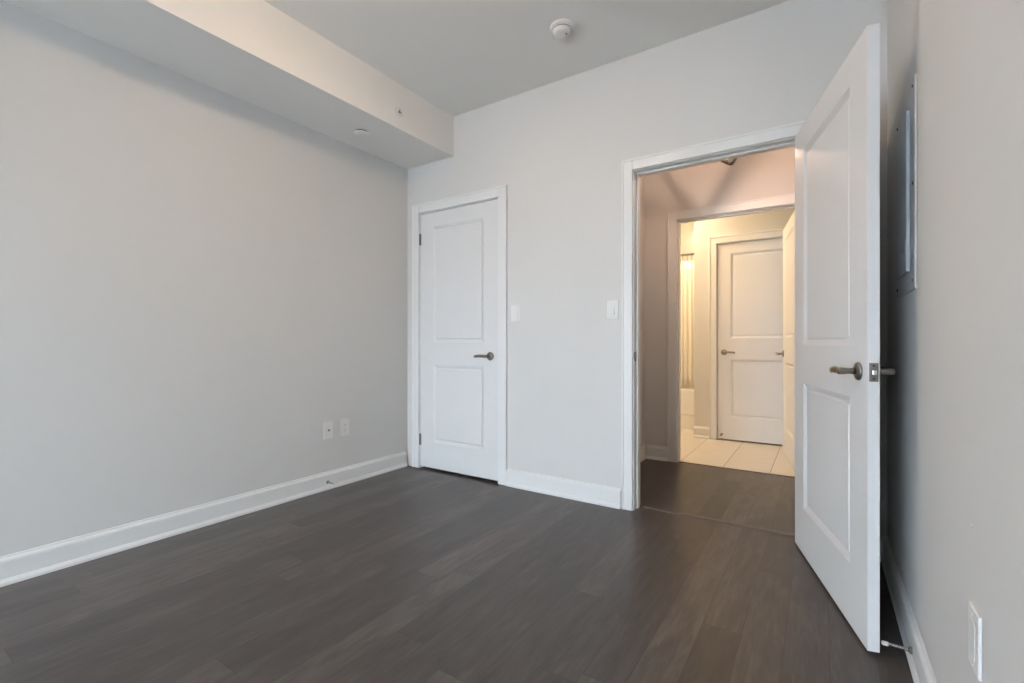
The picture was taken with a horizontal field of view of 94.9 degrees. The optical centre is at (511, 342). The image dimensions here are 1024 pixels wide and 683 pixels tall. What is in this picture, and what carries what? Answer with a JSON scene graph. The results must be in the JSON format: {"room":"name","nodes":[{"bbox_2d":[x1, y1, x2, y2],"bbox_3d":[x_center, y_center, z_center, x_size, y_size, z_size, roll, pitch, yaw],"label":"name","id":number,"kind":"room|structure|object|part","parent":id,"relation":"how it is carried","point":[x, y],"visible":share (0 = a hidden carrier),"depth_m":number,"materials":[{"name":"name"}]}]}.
{"room":"empty bedroom","nodes":[
{"label":"empty bedroom","id":0,"kind":"room"},
{"bbox_2d":[0,0,407,555],"bbox_3d":[-1.449,-0.360,3.052,0.120,2.720,9.740,0,0,33],"label":"wall","id":1,"kind":"structure","parent":0,"point":[197,279],"depth_m":2.44,"materials":[{"name":"paint"}]},
{"bbox_2d":[0,451,406,586],"bbox_3d":[-2.431,0.940,1.432,0.024,0.119,5.714,0,0,33],"label":"baseboard","id":2,"kind":"structure","parent":1,"relation":"attached to","point":[19,566],"depth_m":2.43,"materials":[{"name":"paint"}]},
{"bbox_2d":[323,421,332,439],"bbox_3d":[-1.256,0.598,3.221,0.017,0.118,0.073,0,0,33],"label":"cable plate","id":3,"kind":"object","parent":1,"relation":"attached to","point":[327,426],"visible":1,"depth_m":3.21,"materials":[{"name":"white plastic"}]},
{"bbox_2d":[340,418,348,435],"bbox_3d":[-1.185,0.598,3.334,0.010,0.118,0.073,0,0,33],"label":"wall outlet","id":4,"kind":"object","parent":1,"relation":"attached to","point":[344,423],"visible":1,"depth_m":3.33,"materials":[{"name":"white plastic"}]},
{"bbox_2d":[343,422,346,431],"bbox_3d":[-1.183,0.598,3.332,0.003,0.066,0.033,0,0,33],"label":"receptacle","id":5,"kind":"object","parent":4,"relation":"attached to","point":[344,423],"depth_m":3.33,"materials":[{"name":"white plastic"}]},
{"bbox_3d":[1.483,-1.030,5.850,1.693,0.024,0.025,0,0,33],"label":"curtain rod","id":6,"kind":"object","parent":1,"relation":"attached to","visible":0},
{"bbox_2d":[681,253,693,387],"bbox_3d":[1.982,-0.263,5.521,0.471,1.569,0.048,0,0,33],"label":"shower curtain","id":7,"kind":"object","parent":6,"relation":"hanging from","point":[687,267],"visible":0.26,"depth_m":5.48,"materials":[{"name":"fabric"}]},
{"bbox_2d":[0,429,913,682],"bbox_3d":[0.179,1.050,1.978,4.020,0.100,9.740,0,0,33],"label":"floor","id":8,"kind":"structure","parent":0,"point":[409,574],"depth_m":1.86,"materials":[{"name":"laminate"}]},
{"bbox_2d":[681,388,693,429],"bbox_3d":[1.746,0.767,6.096,1.523,0.464,0.780,0,0,33],"label":"bathtub","id":9,"kind":"object","parent":8,"relation":"on","point":[687,394],"visible":0.06,"depth_m":5.45,"materials":[{"name":"ceramic"}]},
{"bbox_2d":[641,505,794,536],"bbox_3d":[1.138,0.997,2.652,0.822,0.006,0.038,0,0,33],"label":"transition strip","id":10,"kind":"object","parent":8,"relation":"on","point":[643,506],"visible":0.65,"depth_m":2.62,"materials":[{"name":"laminate"}]},
{"bbox_2d":[679,461,794,477],"bbox_3d":[1.753,0.997,3.719,0.832,0.006,0.024,0,0,33],"label":"transition strip","id":11,"kind":"object","parent":8,"relation":"on","point":[679,461],"visible":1,"depth_m":3.69,"materials":[{"name":"laminate"}]},
{"bbox_2d":[264,0,789,116],"bbox_3d":[0.179,-1.770,1.978,4.020,0.100,9.740,0,0,33],"label":"ceiling","id":12,"kind":"structure","parent":0,"point":[459,56],"depth_m":2.61,"materials":[{"name":"white paint"}]},
{"bbox_2d":[4,0,452,168],"bbox_3d":[-2.230,-1.570,1.315,0.490,0.300,5.740,0,0,33],"label":"soffit","id":13,"kind":"structure","parent":12,"relation":"attached to","point":[253,52],"depth_m":2.50,"materials":[{"name":"white paint"}]},
{"bbox_2d":[354,129,368,136],"bbox_3d":[-1.011,-1.412,3.158,0.096,0.015,0.096,0,0,33],"label":"cap","id":14,"kind":"object","parent":13,"relation":"attached to","point":[359,132],"visible":1,"depth_m":3.15,"materials":[{"name":"white plastic"}]},
{"bbox_2d":[395,106,402,117],"bbox_3d":[-0.738,-1.531,3.110,0.023,0.068,0.068,0,0,33],"label":"sprinkler","id":15,"kind":"object","parent":13,"relation":"attached to","point":[399,113],"visible":1,"depth_m":3.10,"materials":[{"name":"white metal"}]},
{"bbox_2d":[550,18,574,38],"bbox_3d":[0.273,-1.697,2.556,0.134,0.044,0.134,0,0,33],"label":"smoke detector","id":16,"kind":"object","parent":12,"relation":"attached to","point":[562,28],"visible":1,"depth_m":2.53,"materials":[{"name":"white plastic"}]},
{"bbox_2d":[720,158,736,164],"bbox_3d":[1.472,-1.456,3.150,0.322,0.526,0.322,0,0,33],"label":"chandelier","id":17,"kind":"object","parent":12,"relation":"hanging from","point":[728,162],"visible":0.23,"depth_m":3.14,"materials":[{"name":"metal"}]},
{"bbox_2d":[640,176,643,445],"bbox_3d":[0.181,-0.360,4.019,1.538,2.720,1.190,0,0,33],"label":"wall","id":18,"kind":"structure","parent":0,"point":[641,178],"depth_m":4.03,"materials":[{"name":"paint"}]},
{"bbox_2d":[640,444,666,461],"bbox_3d":[0.910,0.940,3.544,0.200,0.119,1.180,0,0,33],"label":"baseboard","id":19,"kind":"structure","parent":18,"relation":"attached to","point":[654,452],"depth_m":4.01,"materials":[{"name":"paint"}]},
{"bbox_2d":[408,0,886,534],"bbox_3d":[0.807,-0.360,2.822,3.900,2.720,0.120,0,0,33],"label":"wall","id":20,"kind":"structure","parent":0,"point":[559,148],"depth_m":2.95,"materials":[{"name":"paint"}]},
{"bbox_2d":[419,199,497,480],"bbox_3d":[-0.429,-0.021,3.549,0.776,2.009,0.100,0,0,33],"label":"door","id":21,"kind":"structure","parent":20,"relation":"in","point":[459,434],"depth_m":3.54,"materials":[{"name":"paint"}]},
{"bbox_3d":[-0.219,0.095,3.381,0.124,0.025,0.052,0,0,33],"label":"lever","id":22,"kind":"part","parent":21,"relation":"part of","materials":[{"name":"silver metal"}]},
{"bbox_2d":[412,185,506,484],"bbox_3d":[-0.389,-0.054,3.598,0.920,2.108,0.138,0,0,33],"label":"door frame","id":23,"kind":"structure","parent":20,"relation":"attached to","point":[500,192],"depth_m":3.44,"materials":[{"name":"paint"}]},
{"bbox_2d":[511,305,519,321],"bbox_3d":[0.022,-0.205,3.259,0.073,0.118,0.014,0,0,33],"label":"light switch","id":24,"kind":"object","parent":20,"relation":"attached to","point":[515,309],"visible":1,"depth_m":3.25,"materials":[{"name":"white plastic"}]},
{"bbox_2d":[607,300,617,319],"bbox_3d":[0.612,-0.203,2.868,0.073,0.118,0.018,0,0,33],"label":"light switch","id":25,"kind":"object","parent":20,"relation":"attached to","point":[612,305],"visible":1,"depth_m":2.87,"materials":[{"name":"white plastic"}]},
{"bbox_2d":[505,468,886,561],"bbox_3d":[0.834,0.940,2.717,2.097,0.119,0.024,0,0,33],"label":"baseboard","id":26,"kind":"structure","parent":20,"relation":"attached to","point":[597,494],"depth_m":3.02,"materials":[{"name":"paint"}]},
{"bbox_2d":[622,120,805,510],"bbox_3d":[1.116,-0.048,2.618,0.992,2.094,0.158,0,0,33],"label":"door frame","id":27,"kind":"structure","parent":20,"relation":"attached to","point":[779,137],"depth_m":2.80,"materials":[{"name":"paint"}]},
{"bbox_2d":[795,23,894,652],"bbox_3d":[1.290,-0.016,1.918,0.162,2.008,0.891,0,0,18],"label":"door","id":28,"kind":"structure","parent":20,"relation":"in","point":[838,370],"depth_m":1.73,"materials":[{"name":"paint"}]},
{"bbox_3d":[1.140,0.094,1.631,0.052,0.025,0.124,0,0,18],"label":"lever","id":29,"kind":"part","parent":28,"relation":"part of","materials":[{"name":"silver metal"}]},
{"bbox_3d":[1.157,0.094,1.503,0.025,0.060,0.002,0,0,18],"label":"latch plate","id":30,"kind":"part","parent":28,"relation":"part of","materials":[{"name":"silver metal"}]},
{"bbox_3d":[1.245,0.094,1.598,0.052,0.025,0.124,0,0,18],"label":"lever","id":31,"kind":"part","parent":28,"relation":"part of","materials":[{"name":"silver metal"}]},
{"bbox_2d":[681,222,693,260],"bbox_3d":[2.877,-0.360,5.961,3.900,2.720,0.120,0,0,33],"label":"wall","id":32,"kind":"structure","parent":0,"point":[687,229],"depth_m":6.25,"materials":[{"name":"white paint"}]},
{"bbox_2d":[644,147,794,455],"bbox_3d":[2.120,-0.360,3.525,2.482,2.720,0.120,0,0,33],"label":"wall","id":33,"kind":"structure","parent":0,"point":[772,173],"depth_m":3.99,"materials":[{"name":"paint"}]},
{"bbox_2d":[667,193,794,461],"bbox_3d":[1.775,-0.051,3.753,1.012,2.102,0.158,0,0,33],"label":"door frame","id":34,"kind":"structure","parent":33,"relation":"attached to","point":[675,219],"depth_m":3.94,"materials":[{"name":"paint"}]},
{"bbox_2d":[776,210,794,470],"bbox_3d":[2.294,-0.017,3.925,0.100,2.010,0.796,0,0,24],"label":"door","id":35,"kind":"structure","parent":33,"relation":"in","point":[788,353],"depth_m":3.92,"materials":[{"name":"paint"}]},
{"bbox_2d":[694,208,794,426],"bbox_3d":[3.154,-0.360,4.952,2.085,2.720,1.260,0,0,33],"label":"wall","id":36,"kind":"structure","parent":0,"point":[773,220],"depth_m":4.94,"materials":[{"name":"paint"}]},
{"bbox_2d":[694,426,708,438],"bbox_3d":[1.994,0.940,4.947,0.152,0.119,0.024,0,0,33],"label":"baseboard","id":37,"kind":"structure","parent":36,"relation":"attached to","point":[699,431],"depth_m":4.94,"materials":[{"name":"paint"}]},
{"bbox_2d":[709,229,783,438],"bbox_3d":[2.473,-0.051,4.706,0.916,2.102,0.138,0,0,33],"label":"door frame","id":38,"kind":"structure","parent":36,"relation":"attached to","point":[714,242],"depth_m":4.88,"materials":[{"name":"paint"}]},
{"bbox_2d":[718,238,782,444],"bbox_3d":[2.446,-0.017,4.651,0.770,2.006,0.100,0,0,33],"label":"door","id":39,"kind":"structure","parent":36,"relation":"in","point":[750,273],"depth_m":4.71,"materials":[{"name":"paint"}]},
{"bbox_2d":[887,0,1023,682],"bbox_3d":[0.154,-0.360,-0.329,0.120,2.720,5.860,0,0,33],"label":"wall","id":40,"kind":"structure","parent":0,"point":[955,341],"depth_m":1.00,"materials":[{"name":"paint"}]},
{"bbox_2d":[881,640,912,654],"bbox_3d":[1.212,0.957,1.482,0.076,0.022,0.022,0,0,33],"label":"door stop","id":41,"kind":"object","parent":40,"relation":"attached to","point":[885,643],"visible":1,"depth_m":1.48,"materials":[{"name":"silver metal"}]},
{"bbox_2d":[896,73,916,297],"bbox_3d":[1.375,-0.509,1.651,0.021,0.675,0.410,0,0,33],"label":"electrical panel","id":42,"kind":"object","parent":40,"relation":"attached to","point":[906,139],"visible":1,"depth_m":1.56,"materials":[{"name":"metal"}]},
{"bbox_3d":[1.379,-0.504,1.660,0.010,0.535,0.250,0,0,33],"label":"panel door","id":43,"kind":"part","parent":42,"relation":"part of","materials":[{"name":"metal"}]},
{"bbox_2d":[881,537,936,682],"bbox_3d":[0.120,0.940,-0.250,0.024,0.119,5.714,0,0,33],"label":"baseboard","id":44,"kind":"structure","parent":40,"relation":"attached to","point":[920,666],"depth_m":1.56,"materials":[{"name":"paint"}]},
{"bbox_2d":[968,601,981,680],"bbox_3d":[0.892,0.572,0.907,0.008,0.118,0.073,0,0,33],"label":"wall plate","id":45,"kind":"object","parent":40,"relation":"attached to","point":[974,618],"visible":1,"depth_m":0.89,"materials":[{"name":"white plastic"}]}
]}

